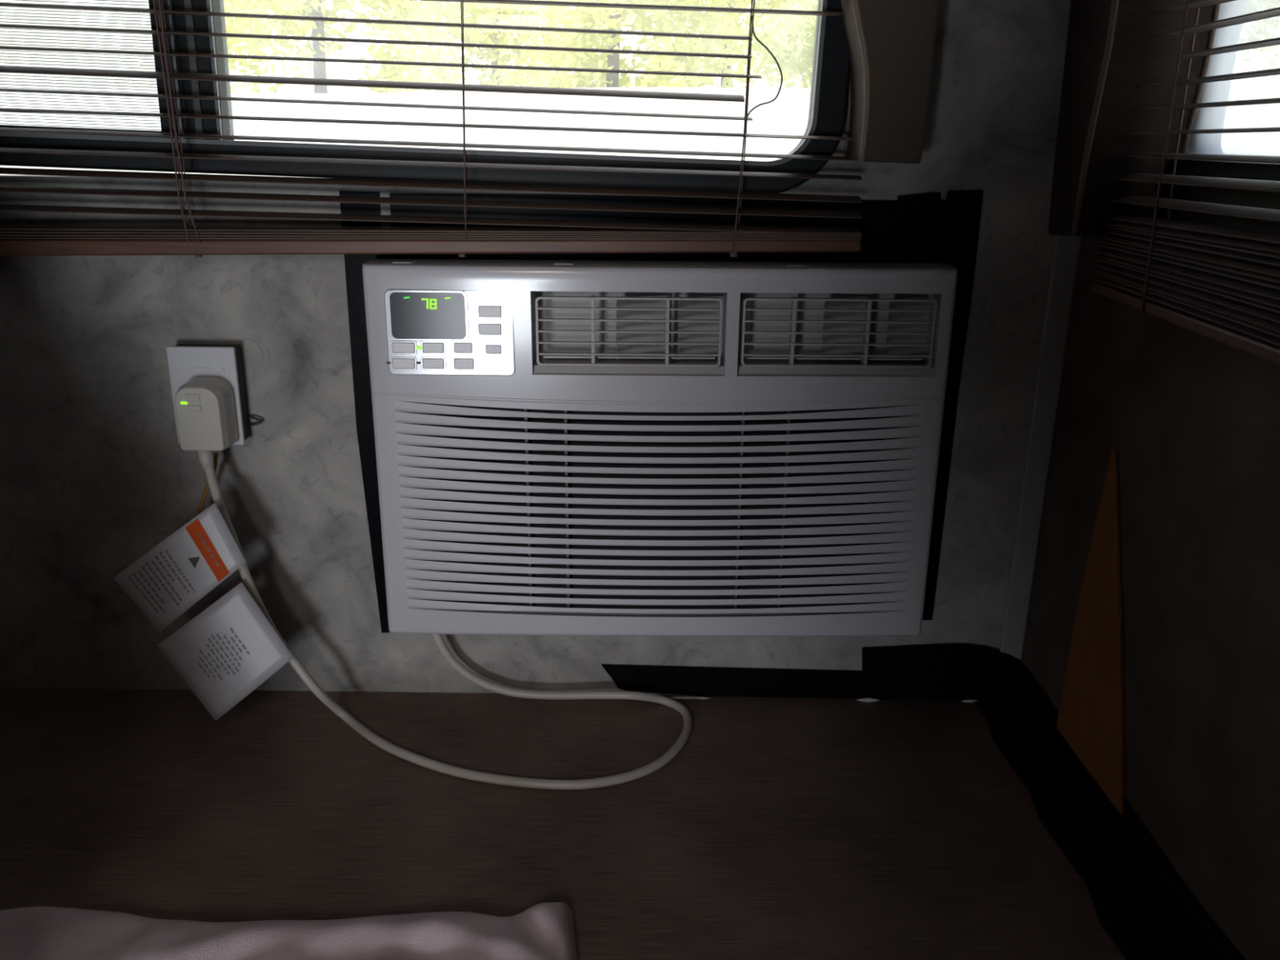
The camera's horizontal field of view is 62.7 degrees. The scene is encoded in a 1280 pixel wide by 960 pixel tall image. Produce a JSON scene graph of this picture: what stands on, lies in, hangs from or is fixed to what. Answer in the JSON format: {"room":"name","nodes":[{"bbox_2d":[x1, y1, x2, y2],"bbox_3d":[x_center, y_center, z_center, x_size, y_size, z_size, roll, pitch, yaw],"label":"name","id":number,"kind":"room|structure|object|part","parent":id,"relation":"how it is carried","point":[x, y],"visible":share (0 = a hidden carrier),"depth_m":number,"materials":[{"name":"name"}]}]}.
{"room":"camper trailer interior","nodes":[
{"label":"camper trailer interior","id":0,"kind":"room"},
{"bbox_2d":[0,0,1071,695],"bbox_3d":[-0.212,-0.283,1.027,1.347,1.210,0.030,1,18,-1],"label":"wall","id":1,"kind":"structure","parent":0,"point":[95,473],"depth_m":1.09,"materials":[{"name":"paint"}]},
{"bbox_2d":[166,343,250,444],"bbox_3d":[-0.434,-0.087,1.060,0.067,0.100,0.027,1,18,-1],"label":"outlet box","id":2,"kind":"object","parent":1,"relation":"attached to","point":[186,362],"visible":0.52,"depth_m":1.04,"materials":[{"name":"white plastic"}]},
{"bbox_2d":[188,367,217,380],"bbox_3d":[-0.434,-0.080,1.049,0.028,0.066,0.001,1,18,-1],"label":"receptacle","id":3,"kind":"object","parent":2,"relation":"attached to","point":[193,372],"depth_m":1.04,"materials":[{"name":"white plastic"}]},
{"bbox_2d":[197,452,218,512],"bbox_3d":[-0.441,0.003,1.073,0.028,0.064,0.004,1,18,-1],"label":"wire","id":4,"kind":"object","parent":2,"relation":"hanging from","point":[215,454],"visible":0.77,"depth_m":1.07,"materials":[{"name":"brown"}]},
{"bbox_2d":[248,414,262,425],"bbox_3d":[-0.394,-0.061,1.077,0.016,0.011,0.006,5,19,12],"label":"hook","id":5,"kind":"object","parent":1,"relation":"attached to","point":[260,420],"visible":1,"depth_m":1.08,"materials":[{"name":"grey"}]},
{"bbox_2d":[339,191,396,632],"bbox_3d":[-0.264,-0.055,1.085,0.058,0.470,0.002,1,18,-1],"label":"tape","id":6,"kind":"object","parent":1,"relation":"attached to","point":[353,263],"visible":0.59,"depth_m":1.07,"materials":[{"name":"black"}]},
{"bbox_2d":[0,0,850,193],"bbox_3d":[-0.321,-0.525,0.934,1.041,0.490,0.038,2,18,-1],"label":"window","id":7,"kind":"structure","parent":1,"relation":"in","point":[831,67],"depth_m":0.99,"materials":[{"name":"grey"}]},
{"bbox_3d":[-0.615,-0.528,0.930,0.365,0.422,0.022,2,18,-1],"label":"sash","id":8,"kind":"part","parent":7,"relation":"part of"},
{"bbox_2d":[0,0,862,257],"bbox_3d":[-0.291,-0.414,0.932,1.004,0.437,0.029,1,18,-1],"label":"blind","id":9,"kind":"object","parent":7,"relation":"attached to","point":[597,237],"visible":1,"depth_m":0.97,"materials":[{"name":"brown"}]},
{"bbox_3d":[-0.422,-0.415,0.917,0.011,0.408,0.002,1,18,-1],"label":"ladder cord","id":10,"kind":"part","parent":9,"relation":"part of","materials":[{"name":"brown fabric"}]},
{"bbox_3d":[-0.431,-0.422,0.943,0.013,0.415,0.002,1,18,-1],"label":"ladder cord","id":11,"kind":"part","parent":9,"relation":"part of","materials":[{"name":"brown fabric"}]},
{"bbox_3d":[-0.422,-0.418,0.930,0.010,0.412,0.001,1,18,-1],"label":"lift cord","id":12,"kind":"part","parent":9,"relation":"part of","materials":[{"name":"brown fabric"}]},
{"bbox_3d":[-0.414,-0.414,0.917,0.014,0.408,0.002,1,18,-1],"label":"ladder cord","id":13,"kind":"part","parent":9,"relation":"part of","materials":[{"name":"brown fabric"}]},
{"bbox_3d":[-0.294,-0.221,0.996,1.004,0.031,0.025,1,18,-1],"label":"rail","id":14,"kind":"part","parent":9,"relation":"part of","materials":[{"name":"brown wood"}]},
{"bbox_3d":[-0.161,-0.424,0.943,0.009,0.412,0.001,1,18,-1],"label":"ladder cord","id":15,"kind":"part","parent":9,"relation":"part of","materials":[{"name":"fabric"}]},
{"bbox_3d":[-0.155,-0.416,0.918,0.010,0.406,0.001,1,18,-1],"label":"ladder cord","id":16,"kind":"part","parent":9,"relation":"part of","materials":[{"name":"fabric"}]},
{"bbox_3d":[0.097,-0.413,0.920,0.014,0.414,0.002,1,18,-1],"label":"ladder cord","id":17,"kind":"part","parent":9,"relation":"part of","materials":[{"name":"fabric"}]},
{"bbox_3d":[0.103,-0.421,0.946,0.016,0.420,0.002,1,18,-1],"label":"ladder cord","id":18,"kind":"part","parent":9,"relation":"part of","materials":[{"name":"fabric"}]},
{"bbox_3d":[0.112,-0.367,0.937,0.032,0.086,0.002,1,18,-1],"label":"loose cord","id":19,"kind":"part","parent":9,"relation":"part of","materials":[{"name":"brown fabric"}]},
{"bbox_2d":[389,193,900,262],"bbox_3d":[0.009,-0.236,1.025,0.501,0.078,0.002,1,18,-1],"label":"tape","id":20,"kind":"object","parent":1,"relation":"attached to","point":[878,225],"visible":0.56,"depth_m":1.02,"materials":[{"name":"black"}]},
{"bbox_2d":[362,258,957,636],"bbox_3d":[0.018,-0.025,1.059,0.563,0.389,0.063,0,18,0],"label":"air conditioner","id":21,"kind":"object","parent":1,"relation":"attached to","point":[551,436],"visible":1,"depth_m":1.04,"materials":[{"name":"white plastic"}]},
{"bbox_3d":[-0.179,-0.139,0.994,0.121,0.081,0.007,1,17,0],"label":"control panel","id":22,"kind":"part","parent":21,"relation":"part of","materials":[{"name":"silver metal"}]},
{"bbox_2d":[531,291,726,374],"bbox_3d":[-0.009,-0.146,1.018,0.194,0.087,0.052,1,18,-1],"label":"air vent","id":23,"kind":"object","parent":21,"relation":"attached to","point":[573,332],"depth_m":1.02,"materials":[{"name":"white plastic"}]},
{"bbox_2d":[737,293,940,376],"bbox_3d":[0.190,-0.145,1.021,0.200,0.087,0.050,1,18,-1],"label":"air vent","id":24,"kind":"object","parent":21,"relation":"attached to","point":[779,334],"depth_m":1.02,"materials":[{"name":"white plastic"}]},
{"bbox_2d":[601,663,862,698],"bbox_3d":[0.107,0.226,1.178,0.300,0.039,0.003,1,18,-1],"label":"tape","id":25,"kind":"object","parent":1,"relation":"attached to","point":[663,679],"visible":0.96,"depth_m":1.18,"materials":[{"name":"black"}]},
{"bbox_2d":[840,0,939,164],"bbox_3d":[0.208,-0.398,0.933,0.093,0.221,0.080,1,18,-1],"label":"window valance","id":26,"kind":"object","parent":1,"relation":"attached to","point":[891,43],"visible":0.92,"depth_m":0.91,"materials":[{"name":"brown fabric"}]},
{"bbox_2d":[897,190,982,297],"bbox_3d":[0.288,-0.230,1.026,0.082,0.104,0.002,1,18,-1],"label":"tape","id":27,"kind":"object","parent":1,"relation":"attached to","point":[932,229],"visible":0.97,"depth_m":1.02,"materials":[{"name":"black"}]},
{"bbox_2d":[862,644,1020,700],"bbox_3d":[0.340,0.214,1.172,0.190,0.069,0.003,1,18,-1],"label":"tape","id":28,"kind":"object","parent":1,"relation":"attached to","point":[950,672],"visible":0.92,"depth_m":1.17,"materials":[{"name":"black"}]},
{"bbox_2d":[922,297,971,620],"bbox_3d":[0.304,-0.014,1.101,0.045,0.353,0.002,1,18,-1],"label":"tape","id":29,"kind":"object","parent":1,"relation":"attached to","point":[962,305],"visible":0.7,"depth_m":1.09,"materials":[{"name":"black"}]},
{"bbox_2d":[999,235,1081,661],"bbox_3d":[0.419,-0.307,1.003,0.025,1.130,0.006,1,18,-1],"label":"trim","id":30,"kind":"structure","parent":1,"relation":"attached to","point":[1066,249],"depth_m":1.09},
{"bbox_2d":[0,687,1126,959],"bbox_3d":[-0.218,0.463,0.599,1.347,0.060,1.250,1,18,-1],"label":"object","id":31,"kind":"structure","parent":0,"point":[780,828],"depth_m":0.96,"materials":[{"name":"brown wood"}]},
{"bbox_2d":[0,902,577,959],"bbox_3d":[-0.372,0.401,0.630,0.677,0.033,0.451,1,18,-1],"label":"cloth","id":32,"kind":"object","parent":31,"relation":"on","point":[544,931],"visible":1,"depth_m":0.79,"materials":[{"name":"fabric"}]},
{"bbox_2d":[174,377,692,789],"bbox_3d":[-0.197,0.099,1.030,0.512,0.368,0.170,1,18,-1],"label":"power cord","id":33,"kind":"object","parent":31,"relation":"on","point":[205,406],"visible":0.94,"depth_m":1.04,"materials":[{"name":"grey plastic"}]},
{"bbox_2d":[112,502,246,631],"bbox_3d":[-0.451,0.087,1.028,0.129,0.128,0.018,-2,18,-9],"label":"paper tag","id":34,"kind":"object","parent":33,"relation":"hanging from","point":[165,582],"visible":1,"depth_m":1.03,"materials":[{"name":"white paper"}]},
{"bbox_2d":[127,550,195,613],"bbox_3d":[-0.468,0.100,1.028,0.066,0.065,0.009,1,18,-1],"label":"print","id":35,"kind":"object","parent":34,"relation":"attached to","point":[159,581],"depth_m":1.03,"materials":[{"name":"grey"}]},
{"bbox_2d":[197,532,218,566],"bbox_3d":[-0.421,0.068,1.026,0.020,0.034,0.001,5,19,13],"label":"print","id":36,"kind":"object","parent":34,"relation":"attached to","point":[207,542],"depth_m":1.03,"materials":[{"name":"orange paper"}]},
{"bbox_2d":[156,582,293,720],"bbox_3d":[-0.416,0.173,1.055,0.131,0.142,0.024,-1,18,-7],"label":"paper tag","id":37,"kind":"object","parent":33,"relation":"hanging from","point":[230,648],"visible":1,"depth_m":1.05,"materials":[{"name":"grey paper"}]},
{"bbox_2d":[197,627,249,679],"bbox_3d":[-0.417,0.174,1.050,0.051,0.054,0.009,-3,19,-11],"label":"print","id":38,"kind":"object","parent":37,"relation":"attached to","point":[223,653],"depth_m":1.05,"materials":[{"name":"grey"}]},
{"bbox_2d":[667,696,710,699],"bbox_3d":[0.054,0.243,1.175,0.049,0.004,0.004,1,18,-1],"label":"caulk","id":39,"kind":"object","parent":31,"relation":"on","point":[673,697],"visible":1,"depth_m":1.17,"materials":[{"name":"white"}]},
{"bbox_2d":[856,697,879,702],"bbox_3d":[0.256,0.246,1.177,0.027,0.006,0.006,1,18,-1],"label":"caulk","id":40,"kind":"object","parent":31,"relation":"on","point":[866,699],"visible":1,"depth_m":1.18,"materials":[{"name":"white"}]},
{"bbox_2d":[961,698,977,702],"bbox_3d":[0.370,0.247,1.178,0.020,0.004,0.004,1,18,-1],"label":"caulk","id":41,"kind":"object","parent":31,"relation":"on","point":[970,700],"visible":1,"depth_m":1.18,"materials":[{"name":"white"}]},
{"bbox_2d":[1021,84,1279,959],"bbox_3d":[0.450,-0.051,0.354,0.030,1.210,1.400,1,18,-1],"label":"wall","id":42,"kind":"structure","parent":0,"point":[1191,419],"depth_m":0.82,"materials":[{"name":"wood"}]},
{"bbox_2d":[1056,450,1124,815],"bbox_3d":[0.425,0.131,0.945,0.003,0.300,0.149,1,18,-1],"label":"wood strip","id":43,"kind":"object","parent":42,"relation":"attached to","point":[1090,720],"visible":1,"depth_m":0.96,"materials":[{"name":"brown wood"}]},
{"bbox_2d":[973,661,1244,959],"bbox_3d":[0.398,0.317,0.882,0.053,0.055,0.620,1,18,-1],"label":"tape","id":44,"kind":"object","parent":42,"relation":"attached to","point":[1143,904],"visible":1,"depth_m":0.92,"materials":[{"name":"black"}]},
{"bbox_2d":[1048,0,1220,235],"bbox_3d":[0.393,-0.352,0.836,0.081,0.314,0.100,1,18,-1],"label":"window valance","id":45,"kind":"object","parent":42,"relation":"attached to","point":[1107,43],"visible":0.73,"depth_m":0.83,"materials":[{"name":"brown"}]},
{"bbox_2d":[1091,0,1279,365],"bbox_3d":[0.393,-0.223,0.514,0.029,0.379,0.652,1,18,-1],"label":"blind","id":46,"kind":"object","parent":42,"relation":"attached to","point":[1220,283],"visible":1,"depth_m":0.72,"materials":[{"name":"brown"}]},
{"bbox_3d":[0.379,-0.298,0.736,0.002,0.361,0.012,1,18,-1],"label":"ladder cord","id":47,"kind":"part","parent":46,"relation":"part of","materials":[{"name":"fabric"}]},
{"bbox_3d":[0.406,-0.309,0.769,0.002,0.373,0.016,1,18,-1],"label":"ladder cord","id":48,"kind":"part","parent":46,"relation":"part of","materials":[{"name":"brown fabric"}]},
{"bbox_3d":[0.391,-0.053,0.570,0.025,0.021,0.652,1,18,-1],"label":"rail","id":49,"kind":"part","parent":46,"relation":"part of","materials":[{"name":"brown wood"}]},
{"bbox_2d":[1167,0,1279,181],"bbox_3d":[0.447,-0.358,0.485,0.044,0.450,0.721,1,18,-1],"label":"window","id":50,"kind":"structure","parent":42,"relation":"in","point":[1210,117],"depth_m":0.81,"materials":[{"name":"grey plastic"}]},
{"bbox_3d":[0.442,-0.358,0.485,0.034,0.450,0.721,1,18,-1],"label":"frame","id":51,"kind":"part","parent":50,"relation":"part of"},
{"bbox_3d":[0.450,-0.348,0.491,0.002,0.402,0.666,1,18,-1],"label":"pane","id":52,"kind":"part","parent":50,"relation":"part of","materials":[{"name":"clear glass"}]},
{"bbox_3d":[0.463,-0.349,0.494,0.012,0.392,0.652,1,18,-1],"label":"sash","id":53,"kind":"part","parent":50,"relation":"part of","materials":[{"name":"grey"}]},
{"label":"outside","id":54,"kind":"structure","parent":0,"visible":0},
{"bbox_2d":[0,78,1279,177],"bbox_3d":[-0.028,-0.243,3.447,28.000,2.627,28.600,1,18,-1],"label":"ground","id":55,"kind":"structure","parent":54,"point":[788,114],"depth_m":7.17,"materials":[{"name":"white"}]},
{"bbox_2d":[0,0,156,88],"bbox_3d":[-5.072,-4.709,8.256,2.881,3.604,2.746,1,18,-1],"label":"tree","id":56,"kind":"object","parent":55,"relation":"on","point":[7,1],"visible":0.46,"depth_m":8.55,"materials":[{"name":"green plant"}]},
{"bbox_2d":[223,0,479,93],"bbox_3d":[-2.566,-4.558,8.180,2.581,3.306,2.511,-9,21,-29],"label":"tree","id":57,"kind":"object","parent":55,"relation":"on","point":[285,7],"visible":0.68,"depth_m":8.31,"materials":[{"name":"green plant"}]},
{"bbox_2d":[360,0,604,93],"bbox_3d":[-1.597,-5.388,10.810,2.778,3.475,2.735,1,18,-1],"label":"tree","id":58,"kind":"object","parent":55,"relation":"on","point":[482,13],"visible":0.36,"depth_m":10.56,"materials":[{"name":"green plant"}]},
{"bbox_2d":[517,0,759,88],"bbox_3d":[-0.142,-4.575,8.429,2.474,3.411,2.343,4,19,11],"label":"tree","id":59,"kind":"object","parent":55,"relation":"on","point":[583,17],"visible":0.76,"depth_m":8.48,"materials":[{"name":"green plant"}]},
{"bbox_2d":[621,0,813,88],"bbox_3d":[1.014,-5.554,10.960,2.991,3.492,2.637,1,18,-1],"label":"tree","id":60,"kind":"object","parent":55,"relation":"on","point":[666,41],"visible":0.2,"depth_m":10.96,"materials":[{"name":"green plant"}]},
{"bbox_2d":[750,0,817,88],"bbox_3d":[2.131,-4.745,8.323,2.439,3.265,2.572,1,18,-1],"label":"tree","id":61,"kind":"object","parent":55,"relation":"on","point":[803,29],"visible":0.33,"depth_m":8.64,"materials":[{"name":"green plant"}]},
{"bbox_2d":[1235,0,1279,93],"bbox_3d":[4.754,-4.333,8.051,2.414,3.120,2.492,8,19,20],"label":"tree","id":62,"kind":"object","parent":55,"relation":"on","point":[1250,7],"visible":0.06,"depth_m":8.42,"materials":[{"name":"green plant"}]}
]}

